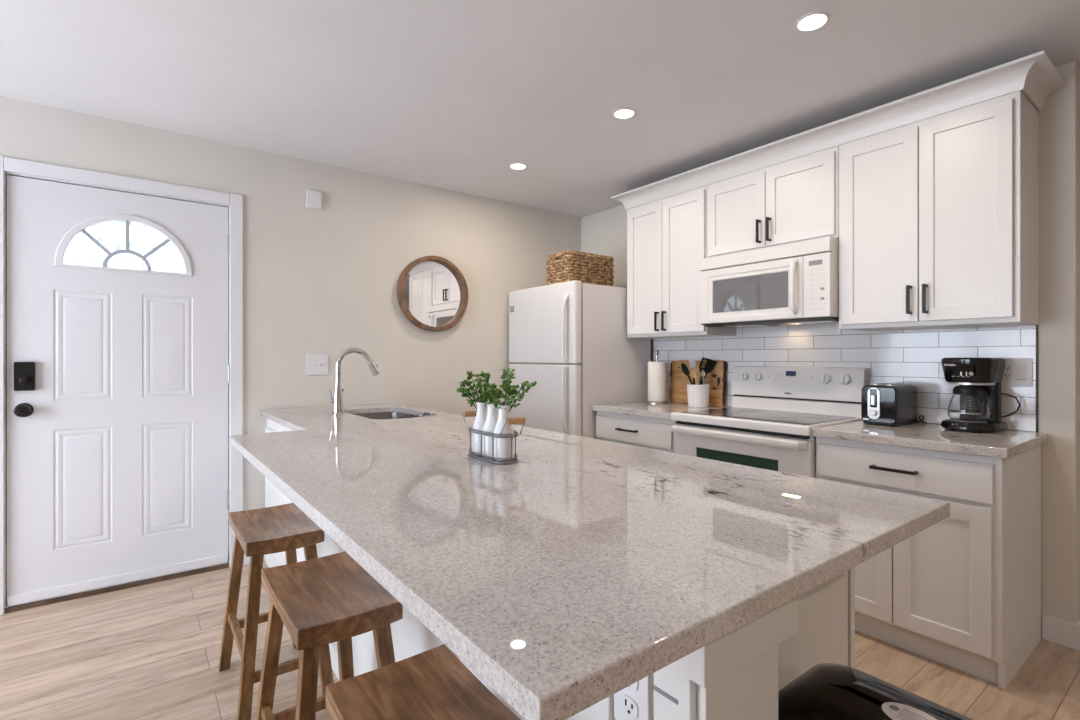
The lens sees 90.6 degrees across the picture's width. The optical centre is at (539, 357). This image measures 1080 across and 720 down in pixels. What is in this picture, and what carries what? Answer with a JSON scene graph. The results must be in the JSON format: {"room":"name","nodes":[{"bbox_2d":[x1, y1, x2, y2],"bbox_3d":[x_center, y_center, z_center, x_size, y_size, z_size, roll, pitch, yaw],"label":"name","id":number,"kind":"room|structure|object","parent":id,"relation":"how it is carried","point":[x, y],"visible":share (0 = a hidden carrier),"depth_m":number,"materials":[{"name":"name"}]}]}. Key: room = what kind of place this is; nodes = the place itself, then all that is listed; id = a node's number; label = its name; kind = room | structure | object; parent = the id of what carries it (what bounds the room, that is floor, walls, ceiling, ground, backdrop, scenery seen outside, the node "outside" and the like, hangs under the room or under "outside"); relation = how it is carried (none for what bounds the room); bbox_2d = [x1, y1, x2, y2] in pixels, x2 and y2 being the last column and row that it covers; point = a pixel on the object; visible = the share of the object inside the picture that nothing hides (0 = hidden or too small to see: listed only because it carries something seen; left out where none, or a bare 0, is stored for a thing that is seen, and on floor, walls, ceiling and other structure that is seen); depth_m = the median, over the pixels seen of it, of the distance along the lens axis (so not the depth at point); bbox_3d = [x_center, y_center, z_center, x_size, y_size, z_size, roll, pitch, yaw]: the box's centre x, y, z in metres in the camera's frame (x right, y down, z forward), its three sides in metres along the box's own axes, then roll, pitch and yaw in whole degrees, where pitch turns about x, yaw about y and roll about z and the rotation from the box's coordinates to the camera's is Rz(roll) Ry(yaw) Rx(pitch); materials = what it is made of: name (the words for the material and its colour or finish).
{"room":"kitchen","nodes":[
{"label":"kitchen","id":0,"kind":"room"},
{"bbox_2d":[0,96,580,510],"bbox_3d":[-1.282,-0.012,3.555,7.500,2.445,0.140,0,0,-37],"label":"wall","id":1,"kind":"structure","parent":0,"point":[325,280],"depth_m":3.44,"materials":[{"name":"paint"}]},
{"bbox_2d":[5,562,228,612],"bbox_3d":[-2.204,1.199,2.859,0.922,0.024,0.144,0,0,-37],"label":"trim","id":2,"kind":"structure","parent":1,"relation":"attached to","point":[222,566],"depth_m":2.76,"materials":[{"name":"brown wood"}]},
{"bbox_2d":[6,175,229,606],"bbox_3d":[-2.157,0.157,2.800,0.926,2.060,0.110,0,0,-37],"label":"door","id":3,"kind":"structure","parent":1,"relation":"in","point":[118,379],"depth_m":2.77,"materials":[{"name":"white paint"}]},
{"bbox_2d":[0,156,242,614],"bbox_3d":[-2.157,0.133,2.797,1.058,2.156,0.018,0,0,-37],"label":"trim","id":4,"kind":"structure","parent":1,"relation":"attached to","point":[19,166],"depth_m":3.01,"materials":[{"name":"white paint"}]},
{"bbox_2d":[243,552,264,564],"bbox_3d":[-1.688,1.161,3.153,0.133,0.100,0.014,0,0,-37],"label":"baseboard","id":5,"kind":"structure","parent":1,"relation":"attached to","point":[246,560],"depth_m":3.12,"materials":[{"name":"white paint"}]},
{"bbox_2d":[306,189,321,209],"bbox_3d":[-1.417,-0.990,3.350,0.089,0.114,0.024,0,0,-37],"label":"door chime","id":6,"kind":"object","parent":1,"relation":"attached to","point":[313,198],"visible":1,"depth_m":3.34,"materials":[{"name":"white paint"}]},
{"bbox_2d":[306,354,327,374],"bbox_3d":[-1.401,0.045,3.365,0.132,0.134,0.020,0,0,-37],"label":"light switch","id":7,"kind":"object","parent":1,"relation":"attached to","point":[316,364],"visible":1,"depth_m":3.37,"materials":[{"name":"white paint"}]},
{"bbox_2d":[397,256,468,330],"bbox_3d":[-0.759,-0.457,3.828,0.536,0.536,0.052,0,0,-37],"label":"round mirror","id":8,"kind":"object","parent":1,"relation":"attached to","point":[432,292],"visible":1,"depth_m":3.83,"materials":[{"name":"brown wood"}]},
{"bbox_2d":[0,0,1079,216],"bbox_3d":[0.825,-1.274,0.673,7.700,0.080,7.600,0,0,-37],"label":"ceiling","id":9,"kind":"structure","parent":0,"point":[445,94],"depth_m":2.30,"materials":[{"name":"paint"}]},
{"bbox_2d":[509,163,526,169],"bbox_3d":[-0.141,-1.231,3.441,0.120,0.006,0.120,0,0,-37],"label":"recessed light","id":10,"kind":"object","parent":9,"relation":"in","point":[517,166],"visible":1,"depth_m":3.44,"materials":[{"name":"white"}]},
{"bbox_2d":[612,108,635,118],"bbox_3d":[0.426,-1.231,2.697,0.120,0.006,0.120,0,0,-37],"label":"recessed light","id":11,"kind":"object","parent":9,"relation":"in","point":[621,113],"visible":1,"depth_m":2.69,"materials":[{"name":"white"}]},
{"bbox_2d":[794,11,830,31],"bbox_3d":[1.000,-1.231,1.961,0.120,0.006,0.120,0,0,-37],"label":"recessed light","id":12,"kind":"object","parent":9,"relation":"in","point":[812,21],"visible":1,"depth_m":1.95,"materials":[{"name":"white paint"}]},
{"bbox_2d":[0,561,1079,719],"bbox_3d":[0.825,1.241,0.673,7.700,0.060,7.600,0,0,-37],"label":"floor","id":13,"kind":"structure","parent":0,"point":[151,651],"depth_m":2.10,"materials":[{"name":"brown wood"}]},
{"bbox_2d":[218,503,333,719],"bbox_3d":[-0.984,0.906,1.975,0.306,0.610,0.498,0,0,-37],"label":"bar stool","id":14,"kind":"object","parent":13,"relation":"on","point":[260,532],"visible":0.77,"depth_m":1.86,"materials":[{"name":"brown wood"}]},
{"bbox_2d":[255,551,402,719],"bbox_3d":[-0.566,0.906,1.421,0.306,0.610,0.498,0,0,-37],"label":"bar stool","id":15,"kind":"object","parent":13,"relation":"on","point":[328,599],"visible":0.91,"depth_m":1.36,"materials":[{"name":"brown wood"}]},
{"bbox_2d":[326,644,520,719],"bbox_3d":[-0.167,0.906,0.880,0.306,0.610,0.498,0,0,-37],"label":"bar stool","id":16,"kind":"object","parent":13,"relation":"on","point":[434,683],"visible":0.98,"depth_m":0.97,"materials":[{"name":"brown wood"}]},
{"bbox_2d":[265,418,854,719],"bbox_3d":[-0.496,0.778,2.110,1.088,0.866,3.110,0,0,-37],"label":"base cabinet","id":17,"kind":"object","parent":13,"relation":"on","point":[740,674],"visible":0.2,"depth_m":0.86,"materials":[{"name":"white paint"}]},
{"bbox_2d":[230,403,949,719],"bbox_3d":[-0.502,0.329,2.081,1.115,0.032,3.150,0,0,-37],"label":"countertop","id":18,"kind":"structure","parent":17,"relation":"on","point":[568,574],"depth_m":0.94,"materials":[{"name":"beige stone"}]},
{"bbox_2d":[329,348,380,415],"bbox_3d":[-1.025,0.129,2.967,0.281,0.368,0.065,0,0,-37],"label":"kitchen faucet","id":19,"kind":"object","parent":18,"relation":"on","point":[337,398],"visible":1,"depth_m":2.90,"materials":[{"name":"silver metal"}]},
{"bbox_2d":[354,412,419,418],"bbox_3d":[-0.868,0.439,3.035,0.395,0.186,0.680,0,0,-37],"label":"sink","id":20,"kind":"object","parent":18,"relation":"in","point":[383,415],"visible":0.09,"depth_m":3.34,"materials":[{"name":"silver metal"}]},
{"bbox_2d":[462,410,525,463],"bbox_3d":[-0.147,0.244,1.656,0.087,0.137,0.275,0,0,-37],"label":"wire caddy","id":21,"kind":"object","parent":18,"relation":"on","point":[521,420],"visible":0.77,"depth_m":1.58,"materials":[{"name":"grey metal"}]},
{"bbox_2d":[472,402,487,454],"bbox_3d":[-0.186,0.224,1.707,0.061,0.164,0.061,0,0,-37],"label":"milk bottle","id":22,"kind":"object","parent":21,"relation":"in","point":[481,415],"visible":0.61,"depth_m":1.69,"materials":[{"name":"white ceramic"}]},
{"bbox_2d":[456,371,496,408],"bbox_3d":[-0.204,0.105,1.720,0.133,0.130,0.068,0,0,-1],"label":"sprig","id":23,"kind":"object","parent":22,"relation":"in","point":[486,376],"visible":0.89,"depth_m":1.71,"materials":[{"name":"green plant"}]},
{"bbox_2d":[483,403,497,457],"bbox_3d":[-0.147,0.224,1.656,0.061,0.164,0.061,0,0,-37],"label":"milk bottle","id":24,"kind":"object","parent":21,"relation":"in","point":[492,412],"visible":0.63,"depth_m":1.64,"materials":[{"name":"white ceramic"}]},
{"bbox_2d":[481,389,501,408],"bbox_3d":[-0.151,0.133,1.654,0.069,0.074,0.050,0,0,-4],"label":"sprig","id":25,"kind":"object","parent":24,"relation":"on","point":[486,395],"visible":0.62,"depth_m":1.65,"materials":[{"name":"green plant"}]},
{"bbox_2d":[494,404,513,460],"bbox_3d":[-0.109,0.224,1.605,0.061,0.164,0.061,0,0,-37],"label":"milk bottle","id":26,"kind":"object","parent":21,"relation":"in","point":[502,446],"visible":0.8,"depth_m":1.58,"materials":[{"name":"white ceramic"}]},
{"bbox_2d":[489,368,536,411],"bbox_3d":[-0.081,0.100,1.607,0.145,0.140,0.055,0,0,0],"label":"sprig","id":27,"kind":"object","parent":26,"relation":"in","point":[507,388],"visible":0.99,"depth_m":1.60,"materials":[{"name":"green plant"}]},
{"bbox_2d":[614,675,649,719],"bbox_3d":[0.140,0.519,0.827,0.008,0.116,0.072,0,0,-37],"label":"power outlet","id":28,"kind":"object","parent":17,"relation":"attached to","point":[632,702],"visible":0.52,"depth_m":0.82,"materials":[{"name":"white paint"}]},
{"bbox_2d":[621,695,637,718],"bbox_3d":[0.139,0.540,0.826,0.003,0.028,0.034,0,0,-37],"label":"socket","id":29,"kind":"object","parent":28,"relation":"attached to","point":[629,703],"depth_m":0.82,"materials":[{"name":"white plastic"}]},
{"bbox_2d":[627,681,637,691],"bbox_3d":[0.139,0.498,0.826,0.003,0.028,0.034,0,0,-37],"label":"socket","id":30,"kind":"object","parent":28,"relation":"attached to","point":[634,687],"depth_m":0.82,"materials":[{"name":"white plastic"}]},
{"bbox_2d":[509,280,650,438],"bbox_3d":[0.271,0.348,4.078,0.811,1.725,0.803,0,0,-37],"label":"refrigerator","id":31,"kind":"object","parent":13,"relation":"on","point":[569,338],"visible":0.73,"depth_m":3.76,"materials":[{"name":"white metal"}]},
{"bbox_2d":[546,250,613,285],"bbox_3d":[0.297,-0.625,3.943,0.457,0.249,0.291,0,0,-37],"label":"woven basket","id":32,"kind":"object","parent":31,"relation":"on","point":[598,271],"visible":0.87,"depth_m":3.82,"materials":[{"name":"brown wicker"}]},
{"bbox_2d":[596,411,676,452],"bbox_3d":[0.806,0.786,3.542,0.657,0.850,0.668,0,0,-37],"label":"base cabinet","id":33,"kind":"object","parent":13,"relation":"on","point":[640,431],"visible":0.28,"depth_m":3.33,"materials":[{"name":"white paint"}]},
{"bbox_2d":[592,401,724,419],"bbox_3d":[0.814,0.342,3.549,0.637,0.036,0.680,0,0,-37],"label":"countertop","id":34,"kind":"structure","parent":33,"relation":"on","point":[663,411],"depth_m":3.46,"materials":[{"name":"beige stone"}]},
{"bbox_2d":[646,350,669,403],"bbox_3d":[0.831,0.135,3.799,0.156,0.378,0.156,0,0,-37],"label":"paper towel holder","id":35,"kind":"object","parent":34,"relation":"on","point":[656,351],"visible":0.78,"depth_m":3.79,"materials":[{"name":"silver metal"}]},
{"bbox_2d":[648,362,665,401],"bbox_3d":[0.831,0.170,3.799,0.127,0.279,0.127,0,0,-37],"label":"paper towel roll","id":36,"kind":"object","parent":35,"relation":"on","point":[656,370],"visible":1,"depth_m":3.74,"materials":[{"name":"white paper"}]},
{"bbox_2d":[670,360,726,406],"bbox_3d":[1.082,0.170,3.685,0.040,0.304,0.461,0,0,-37],"label":"cutting board","id":37,"kind":"object","parent":34,"relation":"on","point":[716,378],"visible":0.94,"depth_m":3.66,"materials":[{"name":"brown wood"}]},
{"bbox_2d":[687,384,709,407],"bbox_3d":[1.040,0.250,3.511,0.147,0.148,0.147,0,0,-37],"label":"utensil crock","id":38,"kind":"object","parent":34,"relation":"on","point":[698,395],"visible":0.92,"depth_m":3.45,"materials":[{"name":"white ceramic"}]},
{"bbox_2d":[681,363,693,384],"bbox_3d":[0.999,0.171,3.510,0.143,0.268,0.015,0,0,4],"label":"serving spoon","id":39,"kind":"object","parent":38,"relation":"in","point":[684,367],"visible":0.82,"depth_m":3.51,"materials":[{"name":"black plastic"}]},
{"bbox_2d":[689,360,695,384],"bbox_3d":[1.021,0.159,3.562,0.050,0.290,0.015,0,0,0],"label":"scraper","id":40,"kind":"object","parent":38,"relation":"in","point":[692,363],"visible":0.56,"depth_m":3.56,"materials":[{"name":"grey plastic"}]},
{"bbox_2d":[691,369,698,384],"bbox_3d":[1.026,0.190,3.463,0.093,0.229,0.015,0,0,0],"label":"wooden spoon","id":41,"kind":"object","parent":38,"relation":"in","point":[693,372],"visible":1,"depth_m":3.46,"materials":[{"name":"brown wood"}]},
{"bbox_2d":[694,368,699,384],"bbox_3d":[1.029,0.186,3.477,0.060,0.235,0.014,0,0,-10],"label":"wooden spatula","id":42,"kind":"object","parent":38,"relation":"in","point":[696,369],"visible":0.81,"depth_m":3.48,"materials":[{"name":"brown wood"}]},
{"bbox_2d":[701,370,704,384],"bbox_3d":[1.072,0.192,3.493,0.033,0.224,0.014,0,0,18],"label":"spoon","id":43,"kind":"object","parent":38,"relation":"in","point":[702,371],"visible":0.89,"depth_m":3.49,"materials":[{"name":"grey"}]},
{"bbox_2d":[699,357,712,383],"bbox_3d":[1.071,0.152,3.522,0.138,0.306,0.015,0,0,5],"label":"slotted turner","id":44,"kind":"object","parent":38,"relation":"in","point":[701,368],"visible":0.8,"depth_m":3.52,"materials":[{"name":"black plastic"}]},
{"bbox_2d":[700,359,715,384],"bbox_3d":[1.088,0.156,3.540,0.162,0.299,0.015,0,0,3],"label":"spatula","id":45,"kind":"object","parent":38,"relation":"in","point":[714,362],"visible":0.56,"depth_m":3.54,"materials":[{"name":"black plastic"}]},
{"bbox_2d":[671,366,868,477],"bbox_3d":[1.235,0.633,2.936,0.700,1.156,0.790,0,0,-37],"label":"range","id":46,"kind":"object","parent":13,"relation":"on","point":[772,416],"visible":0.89,"depth_m":2.87,"materials":[{"name":"white metal"}]},
{"bbox_2d":[671,407,861,435],"bbox_3d":[1.226,0.335,2.929,0.597,0.047,0.790,0,0,-37],"label":"cooktop","id":47,"kind":"object","parent":46,"relation":"in","point":[776,421],"depth_m":2.81,"materials":[{"name":"white glass"}]},
{"bbox_2d":[778,663,973,719],"bbox_3d":[0.561,0.879,0.816,0.262,0.664,0.385,0,0,-37],"label":"trash can","id":48,"kind":"object","parent":13,"relation":"on","point":[825,691],"visible":0.91,"depth_m":0.86,"materials":[{"name":"black plastic"}]},
{"bbox_2d":[889,705,926,719],"bbox_3d":[0.561,0.547,0.815,0.030,0.001,0.054,0,0,-37],"label":"print","id":49,"kind":"object","parent":48,"relation":"on","point":[896,712],"depth_m":0.82,"materials":[{"name":"grey paper"}]},
{"bbox_2d":[816,437,1041,688],"bbox_3d":[1.697,0.786,2.368,0.667,0.850,0.667,0,0,-37],"label":"base cabinet","id":50,"kind":"object","parent":13,"relation":"on","point":[962,592],"visible":0.71,"depth_m":2.09,"materials":[{"name":"white paint"}]},
{"bbox_2d":[812,420,1047,458],"bbox_3d":[1.707,0.342,2.362,0.637,0.036,0.688,0,0,-37],"label":"countertop","id":51,"kind":"structure","parent":50,"relation":"on","point":[1005,444],"depth_m":2.19,"materials":[{"name":"beige stone"}]},
{"bbox_2d":[861,383,926,425],"bbox_3d":[1.723,0.226,2.606,0.316,0.195,0.188,0,0,-37],"label":"toaster","id":52,"kind":"object","parent":51,"relation":"on","point":[891,404],"visible":1,"depth_m":2.53,"materials":[{"name":"grey metal"}]},
{"bbox_2d":[941,358,1020,432],"bbox_3d":[1.928,0.162,2.358,0.217,0.323,0.243,0,0,-33],"label":"coffee maker","id":53,"kind":"object","parent":51,"relation":"on","point":[987,373],"visible":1,"depth_m":2.32,"materials":[{"name":"black plastic"}]},
{"bbox_2d":[947,385,990,420],"bbox_3d":[1.897,0.198,2.357,0.151,0.155,0.160,0,0,-33],"label":"coffee carafe","id":54,"kind":"object","parent":53,"relation":"on","point":[967,402],"visible":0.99,"depth_m":2.31,"materials":[{"name":"clear glass"}]},
{"bbox_2d":[581,62,1079,623],"bbox_3d":[1.345,-0.012,3.500,0.130,2.445,3.108,0,0,-37],"label":"wall","id":55,"kind":"structure","parent":0,"point":[604,232],"depth_m":2.27,"materials":[{"name":"paint"}]},
{"bbox_2d":[627,186,735,338],"bbox_3d":[0.928,-0.602,3.639,0.366,0.921,0.673,0,0,-37],"label":"upper cabinet","id":56,"kind":"object","parent":55,"relation":"attached to","point":[667,237],"visible":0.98,"depth_m":3.51,"materials":[{"name":"white paint"}]},
{"bbox_2d":[611,50,1064,209],"bbox_3d":[1.359,-1.109,3.046,0.389,0.094,2.304,0,0,-37],"label":"crown molding","id":57,"kind":"structure","parent":56,"relation":"attached to","point":[1035,74],"depth_m":2.49,"materials":[{"name":"white paint"}]},
{"bbox_2d":[707,146,838,257],"bbox_3d":[1.364,-0.832,3.060,0.366,0.461,0.772,0,0,-37],"label":"upper cabinet","id":58,"kind":"object","parent":55,"relation":"attached to","point":[794,200],"visible":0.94,"depth_m":2.92,"materials":[{"name":"white paint"}]},
{"bbox_2d":[699,237,838,327],"bbox_3d":[1.330,-0.392,3.034,0.429,0.410,0.766,0,0,-37],"label":"microwave","id":59,"kind":"object","parent":58,"relation":"attached to","point":[797,283],"visible":0.99,"depth_m":2.88,"materials":[{"name":"white plastic"}]},
{"bbox_2d":[652,323,1037,431],"bbox_3d":[1.503,0.052,3.171,0.012,0.543,2.159,0,0,-37],"label":"tile backsplash","id":60,"kind":"structure","parent":55,"relation":"attached to","point":[914,356],"depth_m":2.76,"materials":[{"name":"white tile"}]},
{"bbox_2d":[1001,358,1032,386],"bbox_3d":[2.100,0.065,2.362,0.010,0.124,0.116,0,0,-37],"label":"outlet","id":61,"kind":"object","parent":60,"relation":"attached to","point":[1017,371],"visible":0.81,"depth_m":2.35,"materials":[{"name":"white paint"}]},
{"bbox_2d":[1003,365,1011,379],"bbox_3d":[2.084,0.065,2.381,0.002,0.066,0.032,0,0,-37],"label":"socket","id":62,"kind":"object","parent":61,"relation":"attached to","point":[1007,375],"depth_m":2.38,"materials":[{"name":"white plastic"}]},
{"bbox_2d":[839,91,1038,330],"bbox_3d":[1.804,-0.602,2.475,0.366,0.921,0.689,0,0,-37],"label":"upper cabinet","id":63,"kind":"object","parent":55,"relation":"attached to","point":[939,215],"visible":1,"depth_m":2.32,"materials":[{"name":"white paint"}]},
{"bbox_2d":[1042,615,1079,650],"bbox_3d":[2.247,1.158,2.289,0.144,0.105,0.116,0,0,-37],"label":"baseboard","id":64,"kind":"structure","parent":55,"relation":"attached to","point":[1054,630],"depth_m":2.24,"materials":[{"name":"white paint"}]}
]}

